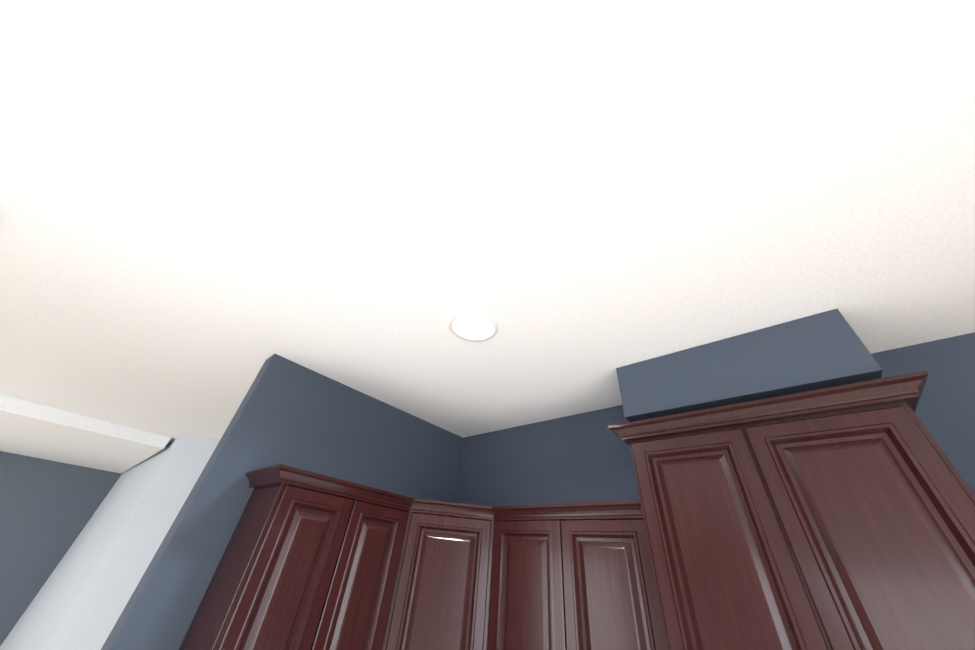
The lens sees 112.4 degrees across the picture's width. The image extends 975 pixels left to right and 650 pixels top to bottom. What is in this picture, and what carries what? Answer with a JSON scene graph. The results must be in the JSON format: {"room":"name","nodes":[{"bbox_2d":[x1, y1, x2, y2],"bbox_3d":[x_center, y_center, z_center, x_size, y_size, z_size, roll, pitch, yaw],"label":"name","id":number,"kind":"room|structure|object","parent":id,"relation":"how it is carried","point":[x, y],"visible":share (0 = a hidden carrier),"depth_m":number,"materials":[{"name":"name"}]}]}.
{"room":"kitchen","nodes":[
{"label":"kitchen","id":0,"kind":"room"},
{"bbox_2d":[0,451,121,645],"bbox_3d":[-7.244,1.983,2.292,0.150,3.200,5.800,-24,-46,33],"label":"wall","id":1,"kind":"structure","parent":0,"point":[48,508],"depth_m":4.10,"materials":[{"name":"painted drywall"}]},
{"bbox_2d":[0,435,219,649],"bbox_3d":[-3.243,2.959,3.046,4.490,3.200,1.470,-24,-46,33],"label":"wall","id":2,"kind":"structure","parent":0,"point":[82,597],"depth_m":2.81,"materials":[{"name":"white paint"}]},
{"bbox_2d":[101,354,462,649],"bbox_3d":[-0.829,1.807,1.206,0.120,3.200,1.450,-24,-46,33],"label":"wall","id":3,"kind":"structure","parent":0,"point":[292,414],"depth_m":1.62,"materials":[{"name":"blue paint"}]},
{"bbox_2d":[179,464,414,649],"bbox_3d":[-0.758,1.271,1.222,0.326,1.204,0.639,-24,-46,33],"label":"upper cabinet","id":4,"kind":"object","parent":3,"relation":"attached to","point":[309,560],"depth_m":1.27,"materials":[{"name":"brown wood"}]},
{"bbox_2d":[383,498,494,649],"bbox_3d":[-0.245,1.540,1.509,0.616,1.204,0.617,-24,-46,33],"label":"upper cabinet","id":5,"kind":"object","parent":3,"relation":"attached to","point":[441,590],"depth_m":1.50,"materials":[{"name":"brown wood"}]},
{"bbox_2d":[0,0,974,442],"bbox_3d":[-1.318,-0.453,1.031,12.350,0.100,9.440,-24,-46,33],"label":"ceiling","id":6,"kind":"structure","parent":0,"point":[208,208],"depth_m":0.89,"materials":[{"name":"white paint"}]},
{"bbox_2d":[0,394,170,473],"bbox_3d":[-6.039,0.220,2.372,2.780,0.109,5.630,-24,-46,33],"label":"ceiling beam","id":7,"kind":"structure","parent":6,"relation":"attached to","point":[33,429],"depth_m":3.18,"materials":[{"name":"white paint"}]},
{"bbox_2d":[448,310,497,341],"bbox_3d":[-0.059,-0.005,1.393,0.214,0.043,0.214,-24,-46,33],"label":"recessed light","id":8,"kind":"object","parent":6,"relation":"in","point":[472,325],"visible":0.98,"depth_m":1.38,"materials":[{"name":"white"}]},
{"bbox_2d":[455,332,974,506],"bbox_3d":[2.198,1.088,-0.145,6.720,3.200,0.120,-24,-46,33],"label":"wall","id":9,"kind":"structure","parent":0,"point":[585,457],"depth_m":1.82,"materials":[{"name":"blue paint"}]},
{"bbox_2d":[483,500,666,649],"bbox_3d":[0.378,1.379,1.214,0.766,1.204,0.327,-24,-46,33],"label":"upper cabinet","id":10,"kind":"object","parent":9,"relation":"attached to","point":[566,576],"depth_m":1.31,"materials":[{"name":"brown wood"}]},
{"bbox_2d":[608,371,974,649],"bbox_3d":[0.962,0.794,0.970,0.901,1.012,0.455,-24,-46,33],"label":"upper cabinet","id":11,"kind":"object","parent":9,"relation":"attached to","point":[841,517],"visible":1,"depth_m":0.92,"materials":[{"name":"brown wood"}]},
{"bbox_2d":[616,309,881,421],"bbox_3d":[1.032,0.273,1.390,0.781,0.242,0.408,-24,-46,33],"label":"soffit","id":12,"kind":"structure","parent":0,"point":[826,349],"depth_m":1.21,"materials":[{"name":"blue paint"}]}
]}

